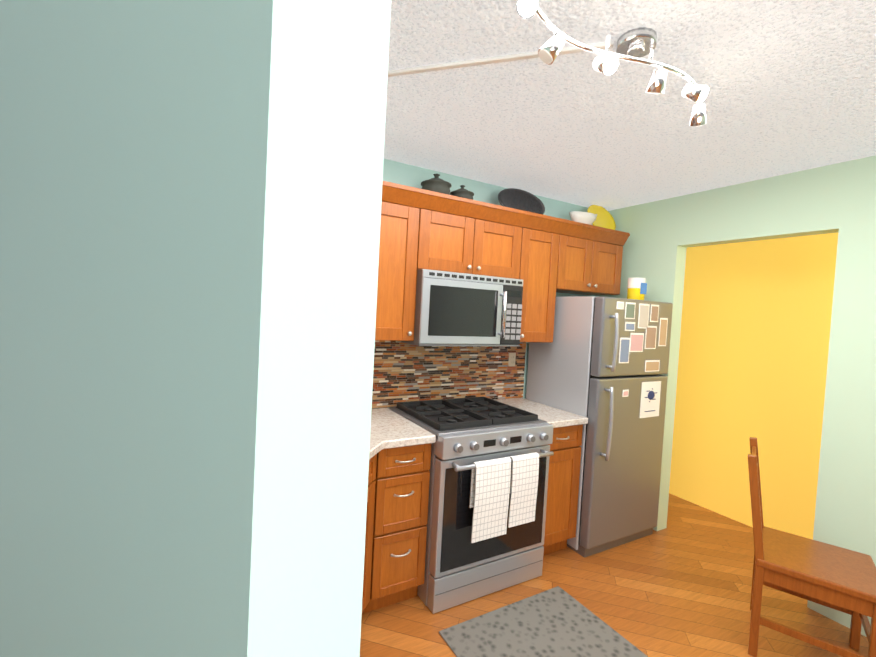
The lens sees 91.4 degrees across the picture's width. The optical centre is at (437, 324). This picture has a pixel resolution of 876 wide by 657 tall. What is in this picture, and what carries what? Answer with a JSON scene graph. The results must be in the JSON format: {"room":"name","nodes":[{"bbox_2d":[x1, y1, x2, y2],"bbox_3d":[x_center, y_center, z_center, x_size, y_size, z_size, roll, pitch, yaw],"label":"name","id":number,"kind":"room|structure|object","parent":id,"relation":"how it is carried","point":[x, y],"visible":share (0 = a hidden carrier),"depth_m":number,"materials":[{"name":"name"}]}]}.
{"room":"kitchen","nodes":[
{"label":"kitchen","id":0,"kind":"room"},
{"bbox_2d":[0,0,390,656],"bbox_3d":[-0.687,0.262,0.553,1.300,2.480,0.120,4,2,23],"label":"wall","id":1,"kind":"structure","parent":0,"point":[190,206],"depth_m":0.28,"materials":[{"name":"teal paint"}]},
{"bbox_2d":[383,159,598,408],"bbox_3d":[0.191,0.225,3.107,2.890,2.480,0.120,2,2,-30],"label":"wall","id":2,"kind":"structure","parent":0,"point":[404,174],"depth_m":3.00,"materials":[{"name":"teal paint"}]},
{"bbox_2d":[375,185,426,340],"bbox_3d":[-0.349,-0.333,2.500,0.365,0.833,0.326,2,2,-30],"label":"upper cabinet","id":3,"kind":"object","parent":2,"relation":"attached to","point":[403,211],"depth_m":2.39,"materials":[{"name":"brown wood"}]},
{"bbox_2d":[372,341,525,408],"bbox_3d":[-0.134,0.347,1.842,2.856,0.454,1.758,2,2,-30],"label":"tile backsplash","id":4,"kind":"structure","parent":2,"relation":"attached to","point":[404,372],"depth_m":2.94,"materials":[{"name":"tile"}]},
{"bbox_2d":[508,353,515,365],"bbox_3d":[0.562,0.266,3.234,0.064,0.104,0.008,2,2,-30],"label":"outlet","id":5,"kind":"object","parent":4,"relation":"attached to","point":[512,357],"visible":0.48,"depth_m":3.21,"materials":[{"name":"beige plastic"}]},
{"bbox_2d":[423,193,526,279],"bbox_3d":[0.140,-0.524,2.769,0.760,0.418,0.326,2,2,-30],"label":"upper cabinet","id":6,"kind":"object","parent":2,"relation":"attached to","point":[467,237],"depth_m":2.62,"materials":[{"name":"brown wood"}]},
{"bbox_2d":[421,173,451,194],"bbox_3d":[-0.012,-0.841,2.611,0.190,0.162,0.190,2,2,-30],"label":"lidded pot","id":7,"kind":"object","parent":6,"relation":"on","point":[436,183],"visible":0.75,"depth_m":2.54,"materials":[{"name":"grey ceramic"}]},
{"bbox_2d":[398,269,522,346],"bbox_3d":[0.149,-0.093,2.729,0.738,0.435,0.426,2,2,-30],"label":"microwave","id":8,"kind":"object","parent":6,"relation":"attached to","point":[457,309],"visible":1,"depth_m":2.56,"materials":[{"name":"silver metal"}]},
{"bbox_2d":[450,185,473,199],"bbox_3d":[0.153,-0.820,2.719,0.155,0.132,0.155,2,2,-30],"label":"lidded pot","id":9,"kind":"object","parent":6,"relation":"on","point":[462,192],"visible":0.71,"depth_m":2.66,"materials":[{"name":"grey ceramic"}]},
{"bbox_2d":[498,188,544,214],"bbox_3d":[0.592,-0.852,3.007,0.429,0.206,0.078,2,2,-30],"label":"decorative tray","id":10,"kind":"object","parent":6,"relation":"on","point":[519,199],"visible":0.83,"depth_m":3.02,"materials":[{"name":"black metal"}]},
{"bbox_2d":[520,213,562,342],"bbox_3d":[0.601,-0.300,3.048,0.350,0.833,0.326,2,2,-30],"label":"upper cabinet","id":11,"kind":"object","parent":2,"relation":"attached to","point":[545,258],"depth_m":2.92,"materials":[{"name":"brown wood"}]},
{"bbox_2d":[559,221,626,294],"bbox_3d":[1.057,-0.475,3.299,0.680,0.453,0.326,2,2,-30],"label":"upper cabinet","id":12,"kind":"object","parent":2,"relation":"attached to","point":[592,258],"depth_m":3.15,"materials":[{"name":"brown wood"}]},
{"bbox_2d":[569,211,596,224],"bbox_3d":[1.111,-0.792,3.259,0.284,0.143,0.142,2,2,-30],"label":"decorative bowl","id":13,"kind":"object","parent":12,"relation":"on","point":[583,217],"visible":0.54,"depth_m":3.19,"materials":[{"name":"white ceramic"}]},
{"bbox_2d":[587,205,615,229],"bbox_3d":[1.322,-0.850,3.453,0.320,0.246,0.116,2,2,-30],"label":"decorative platter","id":14,"kind":"object","parent":12,"relation":"on","point":[604,218],"visible":0.77,"depth_m":3.49,"materials":[{"name":"yellow ceramic"}]},
{"bbox_2d":[360,493,868,656],"bbox_3d":[0.266,1.584,1.204,7.200,0.100,6.800,2,2,-30],"label":"floor","id":15,"kind":"structure","parent":0,"point":[680,585],"depth_m":2.37,"materials":[{"name":"brown wood"}]},
{"bbox_2d":[362,454,376,612],"bbox_3d":[-0.745,1.030,1.564,0.619,0.874,1.752,4,2,15],"label":"base cabinet","id":16,"kind":"object","parent":15,"relation":"on","point":[369,531],"visible":0.12,"depth_m":2.04,"materials":[{"name":"brown wood"}]},
{"bbox_2d":[369,398,587,458],"bbox_3d":[-0.162,0.593,1.875,2.857,0.040,1.695,2,2,-30],"label":"countertop","id":17,"kind":"structure","parent":16,"relation":"on","point":[390,429],"depth_m":2.40,"materials":[{"name":"stone"}]},
{"bbox_2d":[363,443,431,612],"bbox_3d":[-0.334,1.024,2.432,0.303,0.874,0.606,2,2,-30],"label":"base cabinet","id":18,"kind":"object","parent":15,"relation":"on","point":[402,480],"depth_m":2.17,"materials":[{"name":"brown wood"}]},
{"bbox_2d":[389,397,553,613],"bbox_3d":[0.181,1.001,2.608,0.756,0.954,0.759,2,2,-30],"label":"range","id":19,"kind":"object","parent":15,"relation":"on","point":[488,484],"visible":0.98,"depth_m":2.30,"materials":[{"name":"silver metal"}]},
{"bbox_2d":[439,586,647,656],"bbox_3d":[0.506,1.516,1.993,0.800,0.008,0.635,2,2,-30],"label":"area rug","id":20,"kind":"object","parent":15,"relation":"on","point":[557,621],"visible":1,"depth_m":2.08,"materials":[{"name":"fabric"}]},
{"bbox_2d":[542,424,582,554],"bbox_3d":[0.619,1.057,2.982,0.373,0.874,0.606,2,2,-30],"label":"base cabinet","id":21,"kind":"object","parent":15,"relation":"on","point":[564,466],"depth_m":2.75,"materials":[{"name":"brown wood"}]},
{"bbox_2d":[526,297,672,557],"bbox_3d":[1.175,0.666,3.170,0.740,1.700,0.738,2,2,-30],"label":"fridge","id":22,"kind":"object","parent":15,"relation":"on","point":[600,363],"visible":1,"depth_m":2.88,"materials":[{"name":"grey paint"}]},
{"bbox_2d":[627,278,646,299],"bbox_3d":[1.464,-0.253,3.126,0.167,0.165,0.124,2,2,-30],"label":"plastic tub","id":23,"kind":"object","parent":22,"relation":"on","point":[636,288],"visible":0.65,"depth_m":3.06,"materials":[{"name":"yellow plastic"}]},
{"bbox_2d":[748,437,875,656],"bbox_3d":[1.788,1.111,2.075,0.512,0.948,0.450,4,2,37],"label":"chair","id":24,"kind":"object","parent":15,"relation":"on","point":[833,577],"visible":1,"depth_m":2.00,"materials":[{"name":"brown wood"}]},
{"bbox_2d":[384,0,875,210],"bbox_3d":[0.403,-0.991,1.119,7.200,0.100,6.800,2,2,-30],"label":"ceiling","id":25,"kind":"structure","parent":0,"point":[791,84],"depth_m":1.77,"materials":[{"name":"white paint"}]},
{"bbox_2d":[388,41,613,76],"bbox_3d":[-0.125,-0.979,1.656,1.497,0.014,0.022,4,2,18],"label":"conduit","id":26,"kind":"object","parent":25,"relation":"attached to","point":[496,59],"visible":0.56,"depth_m":1.55,"materials":[{"name":"white paint"}]},
{"bbox_2d":[516,0,708,126],"bbox_3d":[0.611,-0.849,1.361,0.990,0.175,0.168,2,2,-30],"label":"spotlights","id":27,"kind":"object","parent":25,"relation":"attached to","point":[635,45],"visible":1,"depth_m":1.36,"materials":[{"name":"silver metal"}]},
{"bbox_2d":[599,155,875,636],"bbox_3d":[2.633,0.404,1.634,0.120,2.480,5.120,2,2,-30],"label":"wall","id":28,"kind":"structure","parent":0,"point":[839,198],"depth_m":2.36,"materials":[{"name":"green paint"}]},
{"bbox_2d":[669,232,837,539],"bbox_3d":[2.941,0.386,2.664,0.120,2.480,6.600,2,2,-30],"label":"wall","id":29,"kind":"structure","parent":0,"point":[754,337],"depth_m":3.35,"materials":[{"name":"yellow paint"}]}
]}

